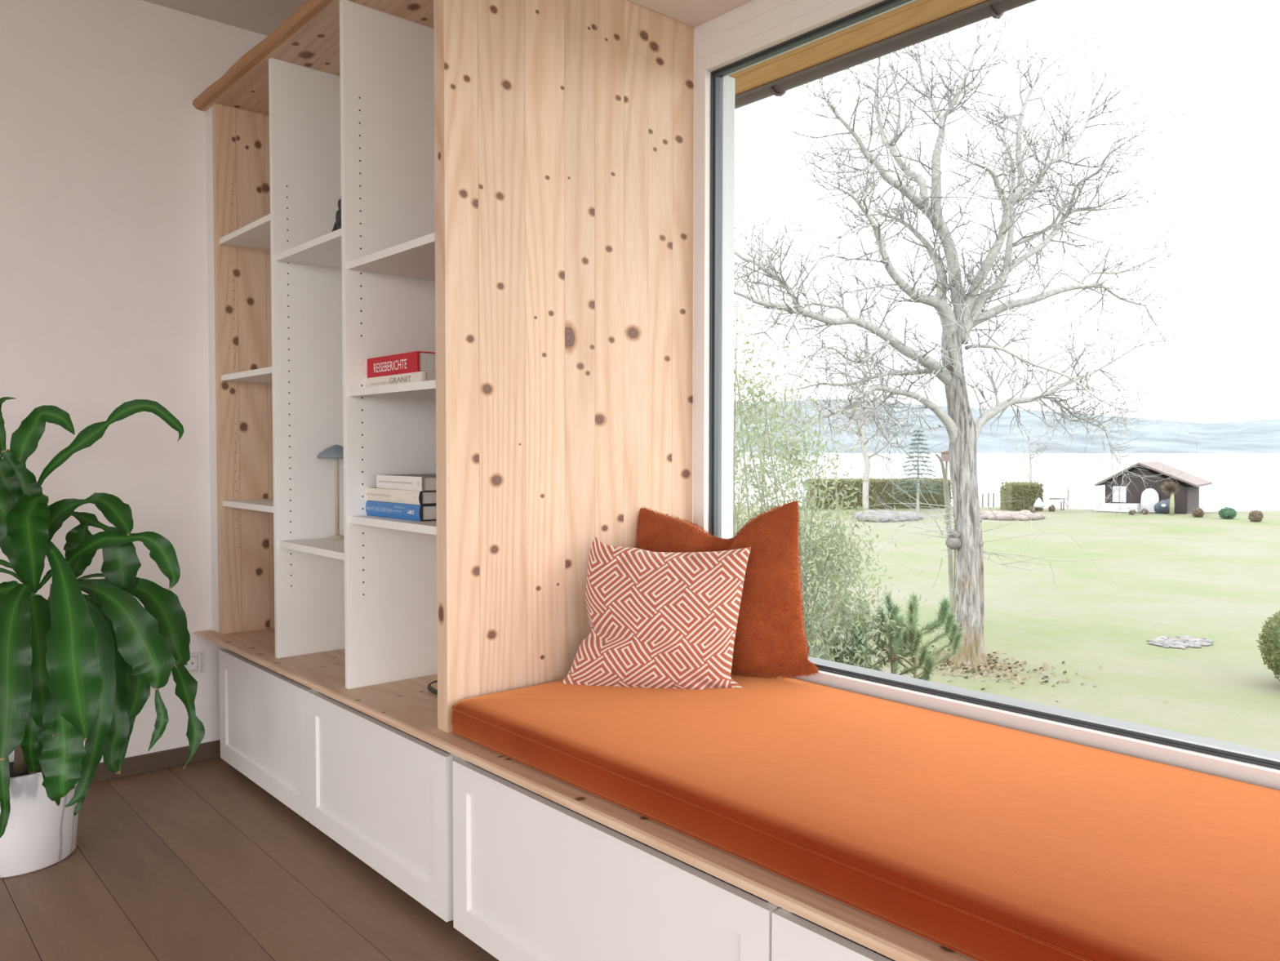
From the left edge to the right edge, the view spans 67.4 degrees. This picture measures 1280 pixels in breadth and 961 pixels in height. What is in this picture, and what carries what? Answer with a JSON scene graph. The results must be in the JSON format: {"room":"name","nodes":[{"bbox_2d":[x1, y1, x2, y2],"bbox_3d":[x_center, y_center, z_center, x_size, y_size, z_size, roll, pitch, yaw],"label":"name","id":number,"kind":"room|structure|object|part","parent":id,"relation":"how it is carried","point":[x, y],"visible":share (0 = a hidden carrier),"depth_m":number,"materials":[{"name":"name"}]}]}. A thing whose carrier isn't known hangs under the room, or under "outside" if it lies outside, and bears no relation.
{"room":"living room","nodes":[
{"label":"living room","id":0,"kind":"room"},
{"bbox_2d":[0,0,266,762],"bbox_3d":[-3.035,-0.314,2.057,5.750,2.815,0.250,-2,2,-41],"label":"wall","id":1,"kind":"structure","parent":0,"point":[104,300],"depth_m":3.07,"materials":[{"name":"paint"}]},
{"bbox_2d":[91,739,220,782],"bbox_3d":[-3.160,0.973,1.815,4.690,0.058,0.014,-2,2,-41],"label":"baseboard","id":2,"kind":"structure","parent":1,"relation":"attached to","point":[143,763],"depth_m":3.18,"materials":[{"name":"brown wood"}]},
{"bbox_2d":[184,652,200,674],"bbox_3d":[-1.524,0.621,3.246,0.071,0.071,0.009,-2,2,-41],"label":"wall socket","id":3,"kind":"object","parent":1,"relation":"attached to","point":[193,663],"visible":0.52,"depth_m":3.25,"materials":[{"name":"plastic"}]},
{"bbox_2d":[204,106,218,632],"bbox_3d":[-1.434,-0.366,3.250,0.029,1.760,0.073,-2,2,-41],"label":"trim","id":4,"kind":"structure","parent":1,"relation":"attached to","point":[209,155],"depth_m":3.24,"materials":[{"name":"white paint"}]},
{"bbox_2d":[628,0,751,523],"bbox_3d":[1.467,-0.221,0.927,0.486,2.515,7.400,-2,2,-41],"label":"wall","id":5,"kind":"structure","parent":1,"relation":"in","point":[694,13],"depth_m":2.44,"materials":[{"name":"paint"}]},
{"bbox_2d":[693,0,1279,790],"bbox_3d":[1.197,-0.323,1.453,0.108,1.683,3.072,-2,2,-41],"label":"window","id":6,"kind":"structure","parent":5,"relation":"attached to","point":[755,32],"depth_m":2.43,"materials":[{"name":"paint"}]},
{"bbox_3d":[1.216,-0.293,1.471,0.046,1.537,2.992,-2,2,-41],"label":"frame","id":7,"kind":"part","parent":6,"relation":"part of","materials":[{"name":"white"}]},
{"bbox_3d":[1.217,0.488,1.498,0.052,0.027,2.992,-2,2,-41],"label":"sill","id":8,"kind":"part","parent":6,"relation":"part of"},
{"bbox_2d":[142,0,306,35],"bbox_3d":[-0.573,-1.527,-0.780,5.750,0.200,7.700,-2,2,-41],"label":"ceiling","id":9,"kind":"structure","parent":0,"point":[264,17],"depth_m":3.17,"materials":[{"name":"paint"}]},
{"bbox_2d":[0,757,498,960],"bbox_3d":[-0.558,1.146,-0.677,5.700,0.120,7.600,-2,2,-41],"label":"floor","id":10,"kind":"structure","parent":0,"point":[198,861],"depth_m":2.30,"materials":[{"name":"brown wood"}]},
{"bbox_2d":[0,396,204,878],"bbox_3d":[-1.480,0.386,2.412,0.710,1.195,0.473,0,2,-2],"label":"potted plant","id":11,"kind":"object","parent":10,"relation":"on","point":[76,667],"visible":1,"depth_m":2.39,"materials":[{"name":"green plant"}]},
{"bbox_3d":[-1.621,0.854,2.492,0.306,0.255,0.306,-2,2,-41],"label":"pot","id":12,"kind":"part","parent":11,"relation":"part of","materials":[{"name":"white ceramic"}]},
{"bbox_2d":[218,648,314,821],"bbox_3d":[-1.001,0.752,3.057,0.419,0.424,0.728,-2,2,-41],"label":"storage cabinet","id":13,"kind":"object","parent":10,"relation":"on","point":[264,712],"visible":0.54,"depth_m":2.89,"materials":[{"name":"white paint"}]},
{"bbox_3d":[-1.155,0.752,2.921,0.007,0.252,0.618,-2,2,-41],"label":"door panel","id":14,"kind":"part","parent":13,"relation":"part of","materials":[{"name":"white paint"}]},
{"bbox_2d":[306,689,461,921],"bbox_3d":[-0.511,0.771,2.500,0.419,0.424,0.748,-2,2,-41],"label":"storage cabinet","id":15,"kind":"object","parent":10,"relation":"on","point":[383,793],"visible":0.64,"depth_m":2.31,"materials":[{"name":"white paint"}]},
{"bbox_3d":[-0.665,0.770,2.364,0.007,0.252,0.638,-2,2,-41],"label":"door panel","id":16,"kind":"part","parent":15,"relation":"part of","materials":[{"name":"white paint"}]},
{"bbox_2d":[452,758,781,960],"bbox_3d":[0.050,0.792,1.864,0.419,0.424,0.889,-2,2,-41],"label":"drawer front","id":17,"kind":"object","parent":10,"relation":"on","point":[535,877],"visible":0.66,"depth_m":1.75,"materials":[{"name":"white paint"}]},
{"bbox_3d":[-0.105,0.792,1.728,0.007,0.252,0.779,-2,2,-41],"label":"door panel","id":18,"kind":"part","parent":17,"relation":"part of","materials":[{"name":"white paint"}]},
{"bbox_2d":[771,907,894,960],"bbox_3d":[0.640,0.815,1.192,0.419,0.424,0.889,-2,2,-41],"label":"storage cabinet","id":19,"kind":"object","parent":10,"relation":"on","point":[794,937],"visible":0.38,"depth_m":1.34,"materials":[{"name":"white paint"}]},
{"label":"outside","id":20,"kind":"structure","parent":0,"visible":0},
{"bbox_2d":[733,399,1279,453],"bbox_3d":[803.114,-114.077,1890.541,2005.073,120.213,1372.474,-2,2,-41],"label":"hills","id":21,"kind":"structure","parent":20,"point":[1260,436],"depth_m":1502.52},
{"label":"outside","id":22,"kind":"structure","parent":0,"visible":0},
{"bbox_2d":[734,453,1279,511],"bbox_3d":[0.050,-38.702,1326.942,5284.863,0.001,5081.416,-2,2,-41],"label":"lake","id":23,"kind":"structure","parent":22,"point":[1241,482],"depth_m":178.42,"materials":[{"name":"grey liquid"}]},
{"bbox_3d":[2.103,1.413,0.617,0.068,5.670,7.212,-2,2,-41],"label":"wall","id":24,"kind":"structure","parent":0,"visible":0},
{"bbox_2d":[728,0,1036,109],"bbox_3d":[0.533,-2.166,1.639,2.931,1.446,11.000,-2,2,-41],"label":"eaves","id":25,"kind":"object","parent":24,"relation":"attached to","point":[917,21],"visible":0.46,"depth_m":3.33,"materials":[{"name":"brown wood"}]},
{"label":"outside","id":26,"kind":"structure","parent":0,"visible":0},
{"bbox_2d":[735,505,1279,752],"bbox_3d":[-1.761,3.974,4.497,472.794,0.390,442.469,-2,2,-41],"label":"lawn","id":27,"kind":"structure","parent":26,"point":[1210,576],"depth_m":24.60,"materials":[{"name":"green plant"}]},
{"bbox_2d":[806,632,871,667],"bbox_3d":[1.908,2.560,9.234,0.898,2.261,0.818,1,2,28],"label":"young pine","id":28,"kind":"object","parent":27,"relation":"on","point":[858,657],"visible":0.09,"depth_m":8.86,"materials":[{"name":"green plant"}]},
{"bbox_2d":[733,271,956,676],"bbox_3d":[1.254,1.085,8.958,3.242,6.007,3.386,2,3,45],"label":"shrub","id":29,"kind":"object","parent":27,"relation":"on","point":[810,628],"visible":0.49,"depth_m":8.66,"materials":[{"name":"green plant"}]},
{"bbox_2d":[793,341,919,510],"bbox_3d":[15.174,-3.599,61.564,6.768,11.190,8.761,-1,2,-39],"label":"bare tree","id":30,"kind":"object","parent":27,"relation":"on","point":[862,435],"visible":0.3,"depth_m":61.49,"materials":[{"name":"grey plant"}]},
{"bbox_2d":[825,598,909,669],"bbox_3d":[2.117,2.419,9.495,0.940,2.526,0.905,-2,2,-41],"label":"young pine","id":31,"kind":"object","parent":27,"relation":"on","point":[895,607],"visible":0.14,"depth_m":9.42,"materials":[{"name":"green plant"}]},
{"bbox_3d":[2.114,2.456,9.491,0.781,2.451,0.709,-2,2,-41],"label":"stem","id":32,"kind":"part","parent":31,"relation":"part of","materials":[{"name":"green plant"}]},
{"bbox_2d":[804,477,952,509],"bbox_3d":[16.202,0.916,65.084,9.948,2.306,2.095,0,2,-5],"label":"hedge","id":33,"kind":"object","parent":27,"relation":"on","point":[877,486],"visible":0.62,"depth_m":64.34,"materials":[{"name":"green plant"}]},
{"bbox_2d":[852,509,924,522],"bbox_3d":[14.155,2.060,55.221,5.665,0.546,4.356,-2,2,-41],"label":"bed","id":34,"kind":"object","parent":27,"relation":"on","point":[873,513],"visible":0.78,"depth_m":53.45,"materials":[{"name":"grey stone"}]},
{"bbox_2d":[839,615,938,680],"bbox_3d":[2.425,2.485,8.971,0.942,2.429,0.829,-2,2,-41],"label":"young pine","id":35,"kind":"object","parent":27,"relation":"on","point":[927,660],"visible":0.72,"depth_m":8.93,"materials":[{"name":"green plant"}]},
{"bbox_3d":[2.432,2.522,8.970,0.764,2.354,0.670,-2,2,-41],"label":"stem","id":36,"kind":"part","parent":35,"relation":"part of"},
{"bbox_2d":[868,589,964,678],"bbox_3d":[2.578,2.363,9.352,0.933,2.649,0.864,-2,2,-41],"label":"young pine","id":37,"kind":"object","parent":27,"relation":"on","point":[944,612],"visible":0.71,"depth_m":9.25,"materials":[{"name":"green plant"}]},
{"bbox_2d":[891,426,942,511],"bbox_3d":[17.948,-0.723,61.586,3.331,5.434,3.289,-2,2,-41],"label":"spruce","id":38,"kind":"object","parent":27,"relation":"on","point":[915,464],"visible":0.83,"depth_m":61.49,"materials":[{"name":"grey plant"}]},
{"bbox_2d":[939,449,949,523],"bbox_3d":[16.485,0.350,51.620,0.635,3.969,0.529,0,2,0],"label":"box","id":39,"kind":"object","parent":27,"relation":"on","point":[944,454],"visible":0.49,"depth_m":51.36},
{"bbox_2d":[935,453,954,652],"bbox_3d":[5.901,1.439,18.523,0.414,3.912,0.132,1,2,26],"label":"sapling","id":40,"kind":"object","parent":27,"relation":"on","point":[947,500],"visible":0.7,"depth_m":18.46,"materials":[{"name":"plant"}]},
{"bbox_2d":[954,549,955,586],"bbox_3d":[6.086,1.193,18.488,0.106,4.405,0.226,-1,2,-20],"label":"sapling","id":41,"kind":"object","parent":27,"relation":"on","point":[954,549],"visible":0.06,"depth_m":18.48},
{"bbox_2d":[982,493,983,506],"bbox_3d":[23.857,1.470,66.791,0.092,1.127,0.092,-1,2,-19],"label":"post","id":42,"kind":"object","parent":27,"relation":"on","point":[982,493],"visible":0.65,"depth_m":66.75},
{"bbox_2d":[733,0,1239,669],"bbox_3d":[5.903,-3.360,17.727,12.133,13.640,6.191,0,2,-8],"label":"bare tree","id":43,"kind":"object","parent":27,"relation":"on","point":[968,312],"visible":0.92,"depth_m":17.48,"materials":[{"name":"grey plant"}]},
{"bbox_2d":[987,493,989,506],"bbox_3d":[24.512,1.444,67.486,0.092,1.136,0.092,-1,2,-19],"label":"post","id":44,"kind":"object","parent":27,"relation":"on","point":[988,493],"visible":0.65,"depth_m":67.45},
{"bbox_2d":[992,493,994,506],"bbox_3d":[24.628,1.450,66.807,0.092,1.167,0.092,-1,2,-19],"label":"post","id":45,"kind":"object","parent":27,"relation":"on","point":[993,493],"visible":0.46,"depth_m":66.79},
{"bbox_2d":[980,509,1045,520],"bbox_3d":[21.701,2.053,55.981,4.980,0.515,3.653,-2,2,-41],"label":"stones","id":46,"kind":"object","parent":27,"relation":"on","point":[1006,515],"visible":0.89,"depth_m":54.60},
{"bbox_2d":[998,480,1044,511],"bbox_3d":[25.136,1.072,63.247,2.432,2.146,2.214,0,2,-2],"label":"hedge","id":47,"kind":"object","parent":27,"relation":"on","point":[1025,491],"visible":0.93,"depth_m":62.38,"materials":[{"name":"green plant"}]},
{"bbox_2d":[880,643,1168,702],"bbox_3d":[6.183,3.364,17.296,3.527,0.136,6.166,-2,2,-41],"label":"dead leaves","id":48,"kind":"object","parent":27,"relation":"on","point":[1006,671],"visible":0.64,"depth_m":17.17,"materials":[{"name":"brown plant"}]},
{"bbox_2d":[986,402,1074,502],"bbox_3d":[27.695,-1.964,66.760,5.179,7.610,6.651,0,2,-12],"label":"bare tree","id":49,"kind":"object","parent":27,"relation":"on","point":[1030,461],"visible":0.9,"depth_m":66.83,"materials":[{"name":"grey plant"}]},
{"bbox_2d":[1027,505,1035,512],"bbox_3d":[24.559,1.832,60.143,0.519,0.543,0.490,-2,2,-41],"label":"round bush","id":50,"kind":"object","parent":27,"relation":"on","point":[1031,508],"visible":0.75,"depth_m":60.02,"materials":[{"name":"brown plant"}]},
{"bbox_2d":[1033,497,1044,511],"bbox_3d":[25.708,1.549,61.839,0.680,0.896,0.680,-2,2,-41],"label":"cover","id":51,"kind":"object","parent":27,"relation":"on","point":[1038,503],"visible":0.96,"depth_m":61.65,"materials":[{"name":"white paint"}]},
{"bbox_2d":[1048,504,1057,511],"bbox_3d":[26.585,1.809,61.860,0.504,0.533,0.494,-1,2,-26],"label":"round bush","id":52,"kind":"object","parent":27,"relation":"on","point":[1051,508],"visible":0.98,"depth_m":61.77,"materials":[{"name":"brown plant"}]},
{"bbox_2d":[1049,497,1065,510],"bbox_3d":[27.425,1.587,63.044,0.989,0.896,0.110,0,2,0],"label":"rail","id":53,"kind":"object","parent":27,"relation":"on","point":[1063,499],"visible":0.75,"depth_m":62.99,"materials":[{"name":"white paint"}]},
{"bbox_3d":[27.426,1.199,63.032,0.989,0.119,0.110,0,2,0],"label":"rail","id":54,"kind":"part","parent":53,"relation":"part of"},
{"bbox_3d":[27.445,1.465,63.041,0.842,0.416,0.107,0,2,0],"label":"slanting rail","id":55,"kind":"part","parent":53,"relation":"part of","materials":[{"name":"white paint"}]},
{"bbox_2d":[1055,471,1088,512],"bbox_3d":[27.230,0.726,60.628,2.284,2.626,2.385,1,2,37],"label":"sapling","id":56,"kind":"object","parent":27,"relation":"on","point":[1068,492],"visible":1,"depth_m":60.71,"materials":[{"name":"grey plant"}]},
{"bbox_2d":[1094,502,1139,512],"bbox_3d":[30.514,1.712,61.357,2.469,0.537,0.900,2,2,38],"label":"landing","id":57,"kind":"object","parent":27,"relation":"on","point":[1109,507],"visible":0.93,"depth_m":61.02,"materials":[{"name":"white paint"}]},
{"bbox_2d":[1128,509,1137,515],"bbox_3d":[30.134,1.978,58.652,0.488,0.471,0.453,1,2,22],"label":"round bush","id":58,"kind":"object","parent":27,"relation":"on","point":[1131,513],"visible":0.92,"depth_m":58.56,"materials":[{"name":"brown plant"}]},
{"bbox_2d":[1141,508,1148,514],"bbox_3d":[31.160,1.947,59.197,0.491,0.510,0.471,-2,2,-41],"label":"round bush","id":59,"kind":"object","parent":27,"relation":"on","point":[1146,511],"visible":0.93,"depth_m":59.08,"materials":[{"name":"brown plant"}]},
{"bbox_2d":[1139,488,1159,512],"bbox_3d":[32.195,1.248,60.614,1.075,1.519,0.120,2,2,38],"label":"board","id":60,"kind":"object","parent":27,"relation":"on","point":[1152,495],"visible":0.95,"depth_m":60.55,"materials":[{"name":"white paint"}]},
{"bbox_2d":[1094,461,1212,513],"bbox_3d":[33.922,0.357,63.285,5.815,3.167,6.500,2,2,38],"label":"boathouse","id":61,"kind":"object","parent":27,"relation":"on","point":[1186,498],"visible":0.71,"depth_m":61.46,"materials":[{"name":"wood"}]},
{"bbox_2d":[1112,485,1126,502],"bbox_3d":[30.997,0.886,62.013,0.796,1.037,0.050,2,2,38],"label":"window","id":62,"kind":"structure","parent":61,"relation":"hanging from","point":[1123,495],"depth_m":61.97,"materials":[{"name":"white glass"}]},
{"bbox_3d":[34.021,1.225,59.683,0.116,1.630,0.116,-2,2,-41],"label":"post","id":63,"kind":"part","parent":61,"relation":"part of","materials":[{"name":"wood"}]},
{"bbox_2d":[1154,498,1174,513],"bbox_3d":[32.560,1.592,59.721,0.964,0.963,1.083,-1,2,-22],"label":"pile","id":64,"kind":"object","parent":27,"relation":"on","point":[1162,506],"visible":0.91,"depth_m":59.64,"materials":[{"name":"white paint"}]},
{"bbox_2d":[1160,480,1179,515],"bbox_3d":[32.403,1.029,58.668,1.126,2.156,1.155,-2,2,-41],"label":"tree","id":65,"kind":"object","parent":27,"relation":"on","point":[1169,487],"visible":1,"depth_m":58.57,"materials":[{"name":"plant"}]},
{"bbox_2d":[1146,635,1213,648],"bbox_3d":[11.148,3.329,19.784,1.589,0.045,1.054,-2,2,-41],"label":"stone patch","id":66,"kind":"object","parent":27,"relation":"on","point":[1183,642],"visible":1,"depth_m":19.70,"materials":[{"name":"grey stone"}]},
{"bbox_2d":[1191,506,1204,517],"bbox_3d":[32.976,1.915,56.704,0.737,0.723,0.710,0,2,-14],"label":"round bush","id":67,"kind":"object","parent":27,"relation":"on","point":[1198,512],"visible":0.99,"depth_m":56.55,"materials":[{"name":"brown plant"}]},
{"bbox_2d":[1217,506,1236,519],"bbox_3d":[33.868,1.907,55.283,0.984,0.855,0.968,-2,2,-41],"label":"round bush","id":68,"kind":"object","parent":27,"relation":"on","point":[1226,513],"visible":1,"depth_m":55.08,"materials":[{"name":"green plant"}]},
{"bbox_2d":[1248,509,1263,521],"bbox_3d":[34.093,2.017,53.101,0.815,0.810,0.764,-2,2,-41],"label":"round bush","id":69,"kind":"object","parent":27,"relation":"on","point":[1255,515],"visible":0.99,"depth_m":52.93,"materials":[{"name":"brown plant"}]},
{"bbox_2d":[1256,610,1279,680],"bbox_3d":[11.078,2.754,15.882,1.503,1.507,1.490,-2,2,-41],"label":"topiary ball","id":70,"kind":"object","parent":27,"relation":"on","point":[1271,639],"visible":1,"depth_m":15.95,"materials":[{"name":"green plant"}]},
{"bbox_3d":[1.231,0.837,0.522,0.419,0.424,0.888,-2,2,-41],"label":"storage cabinet","id":71,"kind":"object","parent":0,"visible":0},
{"bbox_2d":[192,627,977,960],"bbox_3d":[0.321,0.573,1.781,0.812,0.017,4.640,-2,2,-41],"label":"wooden countertop","id":72,"kind":"structure","parent":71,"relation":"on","point":[408,706],"depth_m":1.73,"materials":[{"name":"brown wood"}]},
{"bbox_2d":[192,0,437,688],"bbox_3d":[-0.807,-0.369,2.792,0.456,1.803,1.587,-2,2,-41],"label":"bookcase","id":73,"kind":"object","parent":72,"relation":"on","point":[337,100],"visible":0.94,"depth_m":2.82,"materials":[{"name":"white wood"}]},
{"bbox_3d":[-1.086,-0.791,3.136,0.405,0.019,0.474,-2,2,-41],"label":"shelf","id":74,"kind":"part","parent":73,"relation":"part of","materials":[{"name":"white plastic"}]},
{"bbox_3d":[-1.087,-0.339,3.151,0.405,0.019,0.474,-2,2,-41],"label":"shelf","id":75,"kind":"part","parent":73,"relation":"part of","materials":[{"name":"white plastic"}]},
{"bbox_3d":[-1.087,0.078,3.164,0.405,0.019,0.474,-2,2,-41],"label":"shelf","id":76,"kind":"part","parent":73,"relation":"part of","materials":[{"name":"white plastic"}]},
{"bbox_3d":[-0.762,-0.652,2.772,0.405,0.019,0.467,-2,2,-41],"label":"shelf","id":77,"kind":"part","parent":73,"relation":"part of","materials":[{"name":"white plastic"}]},
{"bbox_3d":[-0.763,0.190,2.799,0.405,0.019,0.467,-2,2,-41],"label":"shelf","id":78,"kind":"part","parent":73,"relation":"part of","materials":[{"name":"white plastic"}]},
{"bbox_2d":[316,444,343,539],"bbox_3d":[-0.912,0.034,2.888,0.112,0.285,0.112,-2,2,-41],"label":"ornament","id":79,"kind":"object","parent":73,"relation":"on","point":[335,451],"visible":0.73,"depth_m":2.88,"materials":[{"name":"grey metal"}]},
{"bbox_3d":[-0.912,0.046,2.888,0.012,0.242,0.012,-2,2,-41],"label":"stem","id":80,"kind":"part","parent":79,"relation":"part of","materials":[{"name":"grey metal"}]},
{"bbox_2d":[331,195,341,231],"bbox_3d":[-0.847,-0.733,2.716,0.070,0.157,0.060,1,2,25],"label":"figurine","id":81,"kind":"object","parent":73,"relation":"on","point":[337,225],"visible":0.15,"depth_m":2.71,"materials":[{"name":"brown metal"}]},
{"bbox_3d":[-0.443,-0.548,2.413,0.405,0.019,0.458,-2,2,-41],"label":"shelf","id":82,"kind":"part","parent":73,"relation":"part of","materials":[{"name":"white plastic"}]},
{"bbox_3d":[-0.444,-0.224,2.423,0.405,0.019,0.458,-2,2,-41],"label":"shelf","id":83,"kind":"part","parent":73,"relation":"part of","materials":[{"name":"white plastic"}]},
{"bbox_3d":[-0.444,0.103,2.434,0.405,0.019,0.458,-2,2,-41],"label":"shelf","id":84,"kind":"part","parent":73,"relation":"part of","materials":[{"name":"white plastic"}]},
{"bbox_2d":[364,371,435,386],"bbox_3d":[-0.539,-0.251,2.489,0.264,0.030,0.372,-2,2,-41],"label":"book","id":85,"kind":"object","parent":73,"relation":"on","point":[419,375],"visible":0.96,"depth_m":2.34,"materials":[{"name":"grey paper"}]},
{"bbox_2d":[367,351,435,377],"bbox_3d":[-0.527,-0.290,2.475,0.251,0.050,0.269,-2,2,-41],"label":"book","id":86,"kind":"object","parent":85,"relation":"on","point":[415,361],"visible":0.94,"depth_m":2.35,"materials":[{"name":"red paper"}]},
{"bbox_2d":[365,500,436,521],"bbox_3d":[-0.549,0.072,2.487,0.235,0.038,0.335,-2,2,-41],"label":"book","id":87,"kind":"object","parent":73,"relation":"on","point":[380,508],"visible":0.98,"depth_m":2.35,"materials":[{"name":"blue paper"}]},
{"bbox_2d":[366,487,436,505],"bbox_3d":[-0.541,0.036,2.473,0.224,0.033,0.293,-2,2,-41],"label":"book","id":88,"kind":"object","parent":87,"relation":"on","point":[393,495],"visible":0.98,"depth_m":2.35,"materials":[{"name":"white paper"}]},
{"bbox_2d":[376,473,435,491],"bbox_3d":[-0.523,0.003,2.442,0.206,0.034,0.252,-2,2,-41],"label":"book","id":89,"kind":"object","parent":88,"relation":"on","point":[424,482],"visible":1,"depth_m":2.35,"materials":[{"name":"grey paper"}]},
{"bbox_2d":[427,680,437,694],"bbox_3d":[-0.520,0.530,2.450,0.047,0.021,0.092,0,2,-7],"label":"cable","id":90,"kind":"object","parent":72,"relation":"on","point":[430,688],"visible":0.72,"depth_m":2.45,"materials":[{"name":"black plastic"}]},
{"bbox_2d":[433,0,693,732],"bbox_3d":[-0.154,-0.335,2.339,0.751,1.760,0.044,-2,2,-41],"label":"partition panel","id":91,"kind":"object","parent":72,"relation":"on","point":[564,129],"visible":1,"depth_m":2.26,"materials":[{"name":"brown wood"}]},
{"bbox_2d":[450,674,1279,960],"bbox_3d":[0.852,0.543,1.217,0.752,0.079,3.015,-2,2,-41],"label":"seat cushion","id":92,"kind":"object","parent":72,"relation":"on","point":[977,840],"visible":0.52,"depth_m":1.46,"materials":[{"name":"orange fabric"}]},
{"bbox_2d":[560,537,751,689],"bbox_3d":[0.033,0.313,2.224,0.437,0.356,0.152,0,2,13],"label":"throw pillow","id":93,"kind":"object","parent":92,"relation":"on","point":[658,620],"visible":0.94,"depth_m":2.18,"materials":[{"name":"fabric"}]},
{"bbox_2d":[635,499,819,679],"bbox_3d":[0.200,0.263,2.347,0.500,0.443,0.171,1,2,23],"label":"throw pillow","id":94,"kind":"object","parent":92,"relation":"on","point":[770,640],"visible":0.5,"depth_m":2.26,"materials":[{"name":"orange fabric"}]}
]}

